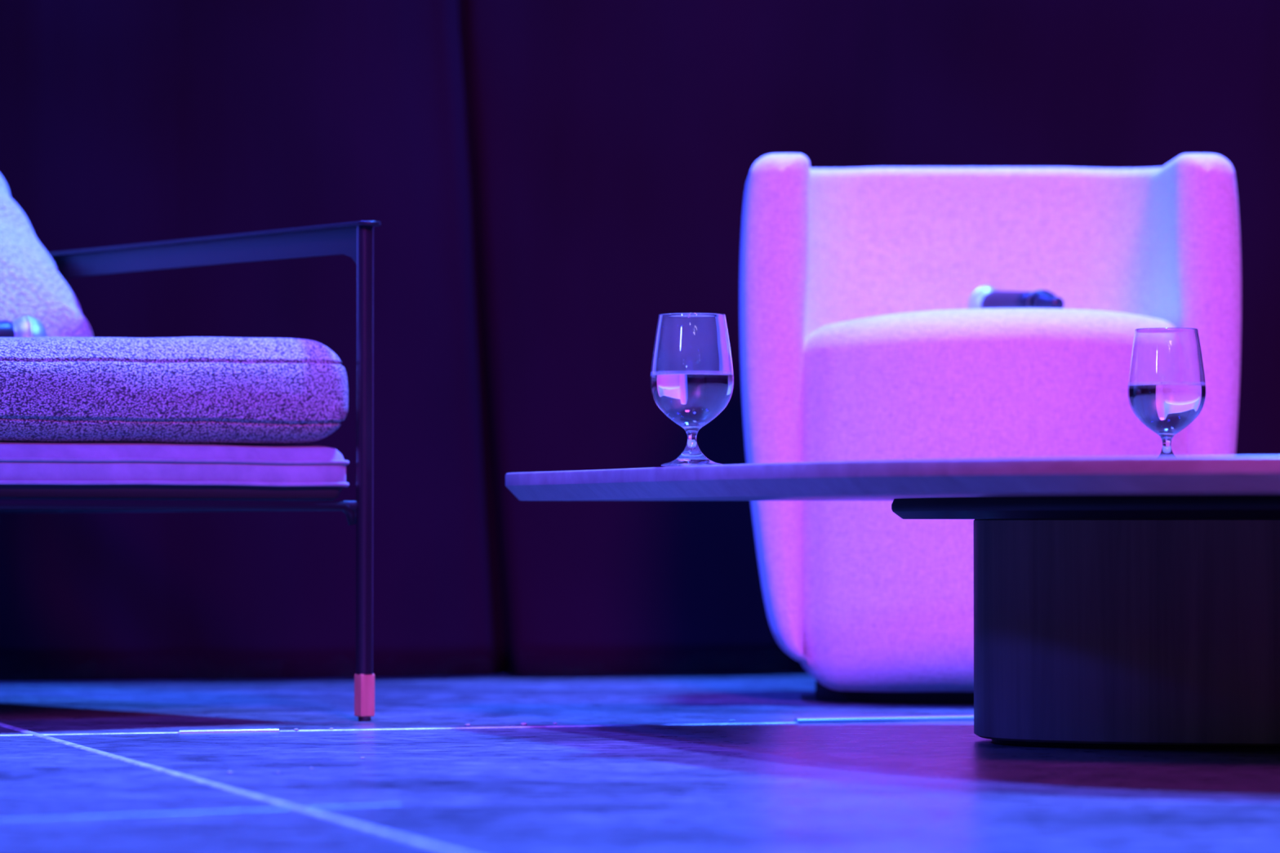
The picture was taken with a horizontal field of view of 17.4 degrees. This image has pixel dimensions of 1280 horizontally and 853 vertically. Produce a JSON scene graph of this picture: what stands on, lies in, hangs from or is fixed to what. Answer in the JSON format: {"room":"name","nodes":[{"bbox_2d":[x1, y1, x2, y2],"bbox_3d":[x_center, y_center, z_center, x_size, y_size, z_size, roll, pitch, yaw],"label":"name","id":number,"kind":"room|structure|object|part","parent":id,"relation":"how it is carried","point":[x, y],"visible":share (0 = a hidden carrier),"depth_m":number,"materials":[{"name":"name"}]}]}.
{"room":"studio","nodes":[
{"label":"studio","id":0,"kind":"room"},
{"bbox_2d":[0,672,1279,852],"bbox_3d":[0.000,0.322,3.493,10.000,0.001,8.000,0,-1,0],"label":"floor","id":1,"kind":"structure","parent":0,"point":[890,787],"depth_m":4.01,"materials":[{"name":"grey tile"}]},
{"bbox_2d":[0,173,381,721],"bbox_3d":[-0.937,-0.047,5.365,0.692,0.826,1.150,1,-2,-38],"label":"lounge chair","id":2,"kind":"object","parent":1,"relation":"on","point":[88,423],"visible":1,"depth_m":5.04,"materials":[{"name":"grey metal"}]},
{"bbox_2d":[0,315,46,337],"bbox_3d":[-0.887,-0.119,5.417,0.244,0.054,0.055,1,-1,-23],"label":"microphone","id":3,"kind":"object","parent":2,"relation":"on","point":[25,326],"visible":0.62,"depth_m":5.43,"materials":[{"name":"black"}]},
{"bbox_3d":[-0.882,-0.115,5.415,0.145,0.041,0.041,-2,-1,-25],"label":"handle","id":4,"kind":"part","parent":3,"relation":"part of","materials":[{"name":"black"}]},
{"bbox_2d":[0,173,93,337],"bbox_3d":[-1.063,-0.258,5.587,0.576,0.393,0.423,1,-2,-38],"label":"cushion","id":5,"kind":"object","parent":2,"relation":"on","point":[33,284],"depth_m":5.58,"materials":[{"name":"white fabric"}]},
{"bbox_2d":[0,484,342,501],"bbox_3d":[-0.823,0.084,5.258,0.594,0.020,0.754,1,-2,-38],"label":"frame","id":6,"kind":"object","parent":2,"relation":"on","point":[7,492],"depth_m":4.99,"materials":[{"name":"black metal"}]},
{"bbox_2d":[0,441,346,482],"bbox_3d":[-0.823,0.050,5.258,0.600,0.053,0.760,1,-2,-38],"label":"cushion","id":7,"kind":"object","parent":2,"relation":"on","point":[20,461],"depth_m":4.99,"materials":[{"name":"fabric"}]},
{"bbox_2d":[0,336,348,444],"bbox_3d":[-0.824,-0.041,5.266,0.608,0.138,0.813,1,-2,-38],"label":"seat cushion","id":8,"kind":"object","parent":2,"relation":"on","point":[55,390],"depth_m":4.98,"materials":[{"name":"fabric"}]},
{"bbox_3d":[-0.892,0.110,5.304,0.668,0.030,0.960,1,-2,-38],"label":"seat frame","id":9,"kind":"part","parent":2,"relation":"part of","materials":[{"name":"black metal"}]},
{"bbox_3d":[-0.632,-0.210,5.514,0.032,0.064,1.002,1,-2,-38],"label":"armrest","id":10,"kind":"part","parent":2,"relation":"part of","materials":[{"name":"black metal"}]},
{"bbox_3d":[-0.337,0.028,5.131,0.020,0.551,0.018,1,-2,-38],"label":"leg","id":11,"kind":"part","parent":2,"relation":"part of","materials":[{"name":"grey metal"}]},
{"bbox_2d":[0,803,401,820],"bbox_3d":[-0.377,0.322,3.500,0.397,0.001,0.007,1,-2,-31],"label":"trim","id":12,"kind":"structure","parent":1,"relation":"on","point":[395,803],"depth_m":3.50,"materials":[{"name":"grey metal"}]},
{"bbox_2d":[177,728,279,733],"bbox_3d":[-0.476,0.352,4.850,0.118,0.004,0.012,0,-1,-19],"label":"trim","id":13,"kind":"structure","parent":1,"relation":"on","point":[256,730],"depth_m":4.85,"materials":[{"name":"silver metal"}]},
{"bbox_2d":[0,722,466,852],"bbox_3d":[-0.511,0.339,4.236,0.012,0.002,4.095,0,-1,-18],"label":"trim","id":14,"kind":"structure","parent":1,"relation":"on","point":[353,824],"depth_m":3.68,"materials":[{"name":"metal"}]},
{"bbox_2d":[0,0,504,682],"bbox_3d":[-1.394,-1.220,6.154,2.582,3.200,0.127,1,-1,-21],"label":"stage curtain","id":15,"kind":"object","parent":1,"relation":"on","point":[122,122],"visible":0.7,"depth_m":6.39,"materials":[{"name":"black fabric"}]},
{"bbox_2d":[0,721,796,736],"bbox_3d":[0.812,0.364,5.287,3.400,0.001,0.012,0,-1,-18],"label":"trim","id":16,"kind":"structure","parent":1,"relation":"on","point":[788,722],"depth_m":4.94,"materials":[{"name":"metal"}]},
{"bbox_2d":[457,0,1279,676],"bbox_3d":[1.444,-1.196,7.145,3.710,3.201,0.127,0,-1,-19],"label":"stage curtain","id":17,"kind":"object","parent":1,"relation":"on","point":[615,145],"visible":0.5,"depth_m":6.62,"materials":[{"name":"black fabric"}]},
{"bbox_2d":[793,715,973,723],"bbox_3d":[0.758,0.361,5.266,1.200,0.006,0.016,0,-1,-18],"label":"trim","id":18,"kind":"structure","parent":1,"relation":"on","point":[920,718],"depth_m":5.11,"materials":[{"name":"silver metal"}]},
{"bbox_2d":[505,455,1279,751],"bbox_3d":[0.901,0.193,4.417,2.127,0.303,1.363,0,-1,0],"label":"coffee table","id":19,"kind":"object","parent":1,"relation":"on","point":[1132,602],"visible":1,"depth_m":4.45,"materials":[{"name":"brown wood"}]},
{"bbox_2d":[649,312,733,466],"bbox_3d":[0.056,-0.039,4.532,0.090,0.165,0.090,0,-1,0],"label":"goblet","id":20,"kind":"object","parent":19,"relation":"on","point":[691,380],"visible":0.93,"depth_m":4.50,"materials":[{"name":"clear glass"}]},
{"bbox_3d":[0.943,0.088,4.493,1.319,0.023,0.740,0,-1,0],"label":"under plate","id":21,"kind":"part","parent":19,"relation":"part of","materials":[{"name":"black paint"}]},
{"bbox_2d":[1127,327,1205,456],"bbox_3d":[0.612,-0.031,4.872,0.090,0.165,0.090,1,-1,-23],"label":"goblet","id":22,"kind":"object","parent":19,"relation":"on","point":[1166,384],"visible":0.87,"depth_m":4.84,"materials":[{"name":"clear glass"}]},
{"bbox_2d":[740,153,1241,704],"bbox_3d":[0.476,-0.001,5.801,0.671,0.754,0.565,0,-1,0],"label":"armchair","id":23,"kind":"object","parent":1,"relation":"on","point":[860,338],"visible":0.67,"depth_m":5.62,"materials":[{"name":"fabric"}]},
{"bbox_3d":[0.477,0.102,5.740,0.531,0.514,0.450,0,-1,0],"label":"seat","id":24,"kind":"part","parent":23,"relation":"part of","materials":[{"name":"fabric"}]},
{"bbox_2d":[968,285,1063,308],"bbox_3d":[0.521,-0.173,5.825,0.055,0.055,0.244,0,-1,-19],"label":"microphone","id":25,"kind":"object","parent":23,"relation":"on","point":[984,296],"visible":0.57,"depth_m":5.81,"materials":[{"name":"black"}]},
{"bbox_2d":[968,285,998,308],"bbox_3d":[0.489,-0.172,5.915,0.052,0.054,0.054,0,-1,0],"label":"grille","id":26,"kind":"object","parent":25,"relation":"attached to","point":[980,298],"depth_m":5.90,"materials":[{"name":"white metal"}]},
{"bbox_3d":[0.524,-0.170,5.830,0.041,0.041,0.145,1,1,-22],"label":"handle","id":27,"kind":"part","parent":25,"relation":"part of","materials":[{"name":"black"}]}
]}

